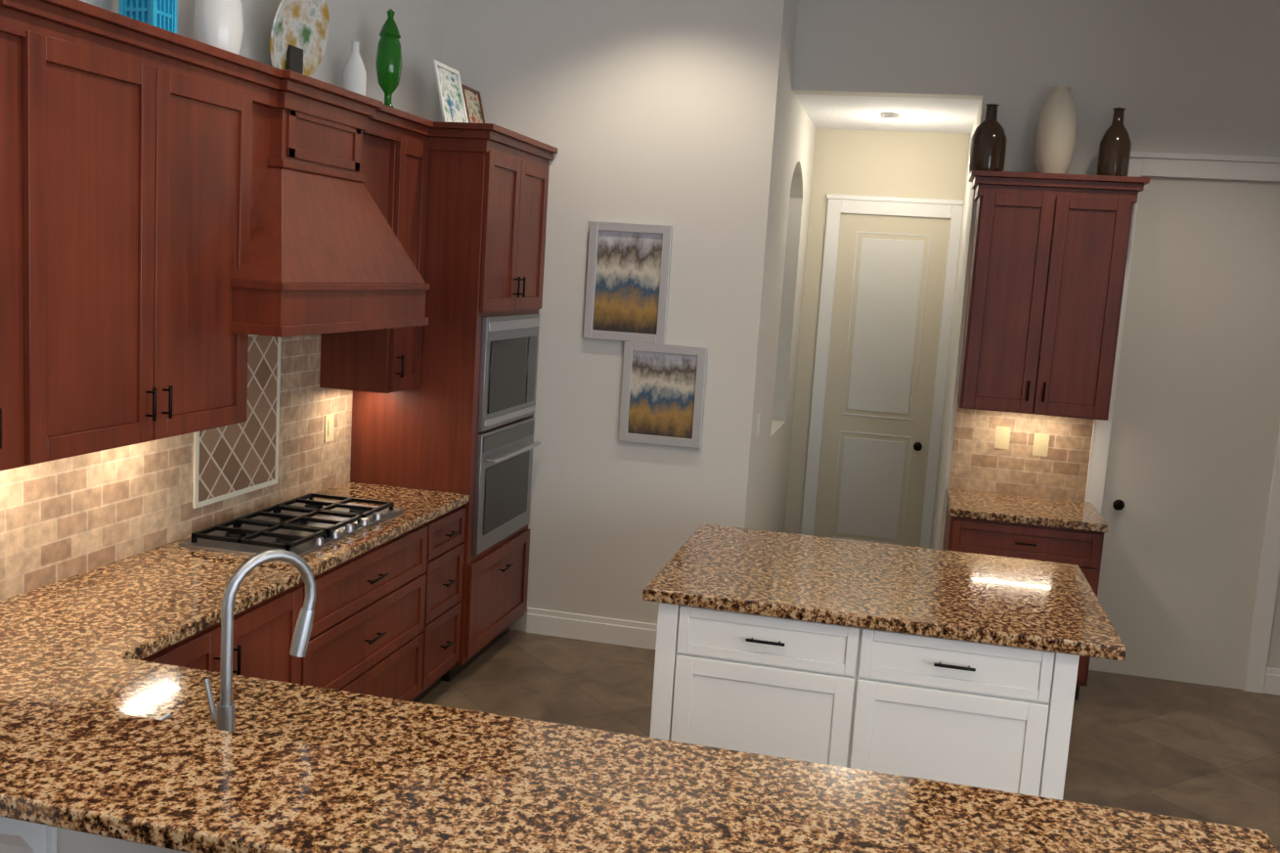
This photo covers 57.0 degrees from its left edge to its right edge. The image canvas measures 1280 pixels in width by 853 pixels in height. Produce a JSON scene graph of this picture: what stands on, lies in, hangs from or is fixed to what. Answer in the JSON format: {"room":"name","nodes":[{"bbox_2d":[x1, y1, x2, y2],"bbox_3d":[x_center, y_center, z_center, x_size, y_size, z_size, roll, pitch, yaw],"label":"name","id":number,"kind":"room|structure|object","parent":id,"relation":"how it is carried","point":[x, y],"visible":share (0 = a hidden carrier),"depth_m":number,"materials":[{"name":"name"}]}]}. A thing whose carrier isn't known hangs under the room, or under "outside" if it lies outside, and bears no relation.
{"room":"kitchen","nodes":[
{"label":"kitchen","id":0,"kind":"room"},
{"bbox_2d":[56,827,187,852],"bbox_3d":[0.049,1.212,2.156,2.880,1.022,0.360,5,8,13],"label":"bar","id":1,"kind":"object","parent":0,"point":[70,841],"depth_m":2.16,"materials":[{"name":"white paint"}]},
{"bbox_2d":[79,0,442,121],"bbox_3d":[-1.680,-0.506,4.225,0.150,3.660,4.330,5,8,13],"label":"wall","id":2,"kind":"structure","parent":0,"point":[419,22],"depth_m":5.32,"materials":[{"name":"white paint"}]},
{"bbox_2d":[0,0,11,481],"bbox_3d":[-1.782,-0.457,2.634,0.346,1.190,0.545,5,8,13],"label":"upper cabinet","id":3,"kind":"object","parent":2,"relation":"attached to","point":[5,129],"depth_m":2.91,"materials":[{"name":"brown wood"}]},
{"bbox_2d":[7,11,254,477],"bbox_3d":[-1.605,-0.504,3.406,0.346,1.100,1.180,5,8,13],"label":"upper cabinet","id":4,"kind":"object","parent":2,"relation":"attached to","point":[125,160],"depth_m":3.31,"materials":[{"name":"brown wood"}]},
{"bbox_2d":[118,0,177,33],"bbox_3d":[-1.485,-1.377,3.561,0.128,0.420,0.128,5,8,13],"label":"decorative lantern","id":5,"kind":"object","parent":4,"relation":"on","point":[161,14],"visible":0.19,"depth_m":3.54,"materials":[{"name":"teal"}]},
{"bbox_2d":[193,0,243,55],"bbox_3d":[-1.405,-1.351,3.930,0.158,0.282,0.160,5,8,13],"label":"decorative vase","id":6,"kind":"object","parent":4,"relation":"on","point":[218,23],"visible":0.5,"depth_m":3.87,"materials":[{"name":"white ceramic"}]},
{"bbox_2d":[0,250,353,710],"bbox_3d":[-1.685,-0.074,3.978,0.017,1.030,3.102,5,8,13],"label":"backsplash","id":7,"kind":"structure","parent":2,"relation":"attached to","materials":[{"name":"tile"}]},
{"bbox_2d":[234,82,441,340],"bbox_3d":[-1.260,-0.782,4.440,0.516,0.780,1.220,5,8,13],"label":"upper cabinet","id":8,"kind":"object","parent":2,"relation":"attached to","point":[338,200],"depth_m":4.27,"materials":[{"name":"brown wood"}]},
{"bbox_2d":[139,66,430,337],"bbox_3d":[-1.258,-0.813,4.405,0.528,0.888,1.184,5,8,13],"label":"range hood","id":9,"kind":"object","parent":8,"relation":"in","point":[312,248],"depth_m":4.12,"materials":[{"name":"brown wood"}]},
{"bbox_2d":[269,0,329,77],"bbox_3d":[-1.276,-1.485,4.503,0.147,0.410,0.400,5,8,13],"label":"decorative plate","id":10,"kind":"object","parent":8,"relation":"on","point":[299,34],"visible":0.79,"depth_m":4.51,"materials":[{"name":"ceramic"}]},
{"bbox_2d":[342,40,366,95],"bbox_3d":[-1.192,-1.469,4.923,0.098,0.278,0.100,5,8,13],"label":"decorative bottle","id":11,"kind":"object","parent":8,"relation":"on","point":[354,75],"visible":0.67,"depth_m":4.89,"materials":[{"name":"white ceramic"}]},
{"bbox_2d":[375,8,402,107],"bbox_3d":[-1.093,-1.582,5.133,0.114,0.460,0.116,5,8,13],"label":"decorative jar","id":12,"kind":"object","parent":8,"relation":"on","point":[388,64],"visible":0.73,"depth_m":5.09,"materials":[{"name":"green glass"}]},
{"bbox_2d":[312,328,426,398],"bbox_3d":[-1.177,-0.719,5.224,0.346,1.100,0.320,5,8,13],"label":"upper cabinet","id":13,"kind":"object","parent":2,"relation":"attached to","point":[388,363],"depth_m":5.14,"materials":[{"name":"brown wood"}]},
{"bbox_2d":[526,607,1279,695],"bbox_3d":[1.425,1.773,1.941,9.570,0.140,12.300,5,8,13],"label":"baseboard","id":14,"kind":"structure","parent":2,"relation":"attached to","point":[621,632],"depth_m":6.29,"materials":[{"name":"white wood"}]},
{"bbox_2d":[438,0,798,631],"bbox_3d":[-0.257,-0.711,6.426,1.920,3.660,0.620,5,8,13],"label":"wall","id":15,"kind":"structure","parent":0,"point":[675,114],"depth_m":6.03,"materials":[{"name":"white paint"}]},
{"bbox_2d":[583,220,672,344],"bbox_3d":[-0.063,-0.738,6.040,0.430,0.600,0.028,5,8,13],"label":"picture","id":16,"kind":"object","parent":15,"relation":"attached to","point":[628,281],"visible":1,"depth_m":6.04,"materials":[{"name":"multicoloured paper"}]},
{"bbox_2d":[618,341,706,448],"bbox_3d":[0.116,-0.164,6.066,0.430,0.520,0.028,5,8,13],"label":"picture","id":17,"kind":"object","parent":15,"relation":"attached to","point":[662,395],"visible":0.96,"depth_m":6.06,"materials":[{"name":"multicoloured paper"}]},
{"bbox_2d":[757,90,820,531],"bbox_3d":[0.805,-0.443,7.418,0.240,3.000,1.720,5,8,13],"label":"wall","id":18,"kind":"structure","parent":0,"point":[801,156],"depth_m":7.55,"materials":[{"name":"white paint"}]},
{"bbox_2d":[418,628,1279,852],"bbox_3d":[1.039,1.394,5.114,5.090,0.004,6.450,5,8,13],"label":"floor","id":19,"kind":"structure","parent":0,"point":[1184,749],"depth_m":5.45,"materials":[{"name":"brown tile"}]},
{"bbox_2d":[0,782,383,852],"bbox_3d":[-0.151,1.227,2.491,2.730,0.878,0.626,5,8,13],"label":"countertop edge","id":20,"kind":"object","parent":19,"relation":"on","point":[30,816],"depth_m":1.91,"materials":[{"name":"brown stone"}]},
{"bbox_2d":[0,481,1279,852],"bbox_3d":[-0.111,0.604,3.688,3.326,0.040,3.102,5,8,13],"label":"countertop","id":21,"kind":"structure","parent":20,"relation":"on","point":[271,668],"depth_m":2.60,"materials":[{"name":"brown stone"}]},
{"bbox_2d":[141,548,316,775],"bbox_3d":[-0.857,0.471,2.467,0.283,0.450,0.212,5,8,13],"label":"faucet","id":22,"kind":"object","parent":21,"relation":"on","point":[224,717],"depth_m":2.41,"materials":[{"name":"silver metal"}]},
{"bbox_2d":[177,491,404,561],"bbox_3d":[-1.310,0.369,4.557,0.442,0.044,0.920,5,8,13],"label":"cooktop","id":23,"kind":"object","parent":21,"relation":"in","point":[305,525],"depth_m":4.43,"materials":[{"name":"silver metal"}]},
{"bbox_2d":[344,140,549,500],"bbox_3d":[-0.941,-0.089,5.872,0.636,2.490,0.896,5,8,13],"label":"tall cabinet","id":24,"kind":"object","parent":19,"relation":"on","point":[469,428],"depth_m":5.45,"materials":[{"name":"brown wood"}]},
{"bbox_2d":[432,59,468,122],"bbox_3d":[-0.879,-1.535,5.506,0.083,0.293,0.300,5,8,13],"label":"framed picture","id":25,"kind":"object","parent":24,"relation":"on","point":[451,94],"visible":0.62,"depth_m":5.49,"materials":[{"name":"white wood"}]},
{"bbox_2d":[461,84,485,123],"bbox_3d":[-0.837,-1.581,5.979,0.076,0.264,0.240,5,8,13],"label":"framed picture","id":26,"kind":"object","parent":24,"relation":"on","point":[473,105],"visible":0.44,"depth_m":5.98,"materials":[{"name":"brown wood"}]},
{"bbox_2d":[646,597,1092,799],"bbox_3d":[0.819,1.027,4.438,1.394,0.876,1.098,5,8,13],"label":"kitchen island","id":27,"kind":"object","parent":19,"relation":"on","point":[948,666],"depth_m":3.91,"materials":[{"name":"white wood"}]},
{"bbox_2d":[642,523,1126,661],"bbox_3d":[0.890,0.576,4.387,1.550,0.045,1.135,5,8,13],"label":"island countertop","id":28,"kind":"structure","parent":27,"relation":"on","point":[960,594],"depth_m":4.21,"materials":[{"name":"brown stone"}]},
{"bbox_2d":[942,170,1149,700],"bbox_3d":[1.979,0.037,5.969,0.830,2.580,0.650,5,8,13],"label":"pantry cabinet","id":29,"kind":"object","parent":19,"relation":"on","point":[1047,270],"visible":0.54,"depth_m":5.87,"materials":[{"name":"brown wood"}]},
{"bbox_2d":[968,103,1007,174],"bbox_3d":[1.775,-1.458,5.994,0.173,0.344,0.175,5,8,13],"label":"bottle","id":30,"kind":"object","parent":29,"relation":"on","point":[988,146],"visible":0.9,"depth_m":5.93,"materials":[{"name":"brown glass"}]},
{"bbox_2d":[945,486,1108,532],"bbox_3d":[1.958,0.421,6.032,0.740,0.040,0.626,5,8,13],"label":"countertop","id":31,"kind":"structure","parent":29,"relation":"on","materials":[{"name":"stone"}]},
{"bbox_2d":[1035,86,1077,174],"bbox_3d":[2.092,-1.476,5.917,0.191,0.439,0.194,5,8,13],"label":"decorative vase","id":32,"kind":"object","parent":29,"relation":"on","point":[1056,138],"visible":0.81,"depth_m":5.85,"materials":[{"name":"beige ceramic"}]},
{"bbox_2d":[1096,107,1131,176],"bbox_3d":[2.365,-1.404,5.861,0.146,0.344,0.149,5,8,13],"label":"bottle","id":33,"kind":"object","parent":29,"relation":"on","point":[1115,148],"visible":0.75,"depth_m":5.81,"materials":[{"name":"brown glass"}]},
{"bbox_2d":[785,128,965,547],"bbox_3d":[1.594,-0.478,8.055,0.990,3.000,0.120,5,8,13],"label":"wall","id":34,"kind":"structure","parent":0,"point":[821,163],"depth_m":7.95,"materials":[{"name":"white paint"}]},
{"bbox_2d":[800,193,963,548],"bbox_3d":[1.626,-0.251,7.994,0.924,2.570,0.120,5,8,13],"label":"door frame","id":35,"kind":"structure","parent":34,"relation":"attached to","point":[889,282],"depth_m":7.98,"materials":[{"name":"white wood"}]},
{"bbox_2d":[794,93,981,133],"bbox_3d":[1.539,-1.923,7.188,1.300,0.080,1.650,5,8,13],"label":"ceiling","id":36,"kind":"structure","parent":0,"point":[918,114],"depth_m":6.98,"materials":[{"name":"white paint"}]},
{"bbox_2d":[929,101,981,549],"bbox_3d":[1.968,-0.345,7.233,0.120,3.000,1.570,5,8,13],"label":"wall","id":37,"kind":"structure","parent":0,"point":[966,187],"depth_m":7.16,"materials":[{"name":"white paint"}]},
{"bbox_2d":[792,0,1279,689],"bbox_3d":[2.639,-0.494,6.169,3.860,3.660,0.150,5,8,13],"label":"wall","id":38,"kind":"structure","parent":0,"point":[1193,438],"depth_m":6.08,"materials":[{"name":"white paint"}]},
{"bbox_2d":[948,400,1099,501],"bbox_3d":[2.042,0.134,6.293,0.720,0.470,0.018,5,8,13],"label":"backsplash","id":39,"kind":"structure","parent":38,"relation":"attached to","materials":[{"name":"beige tile"}]},
{"bbox_2d":[1084,151,1279,693],"bbox_3d":[2.863,-0.004,6.086,1.004,2.740,0.120,5,8,13],"label":"door frame","id":40,"kind":"structure","parent":38,"relation":"attached to","point":[1208,166],"depth_m":6.06,"materials":[{"name":"white wood"}]},
{"bbox_3d":[1.408,-1.830,1.362,14.000,0.100,16.000,5,8,13],"label":"ceiling","id":41,"kind":"structure","parent":0,"visible":0},
{"bbox_2d":[880,112,901,120],"bbox_3d":[1.495,-1.847,7.027,0.128,0.030,0.128,4,8,4],"label":"recessed light","id":42,"kind":"object","parent":41,"relation":"attached to","point":[890,115],"visible":1,"depth_m":6.96,"materials":[{"name":"white"}]},
{"bbox_3d":[2.713,0.000,2.503,0.950,3.660,0.140,5,8,13],"label":"wall","id":43,"kind":"structure","parent":0,"visible":0},
{"bbox_2d":[755,413,760,437],"bbox_3d":[0.628,-0.004,6.239,0.010,0.118,0.075,5,8,13],"label":"switch plate","id":44,"kind":"object","parent":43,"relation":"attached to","point":[758,424],"visible":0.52,"depth_m":6.19,"materials":[{"name":"white plastic"}]}
]}

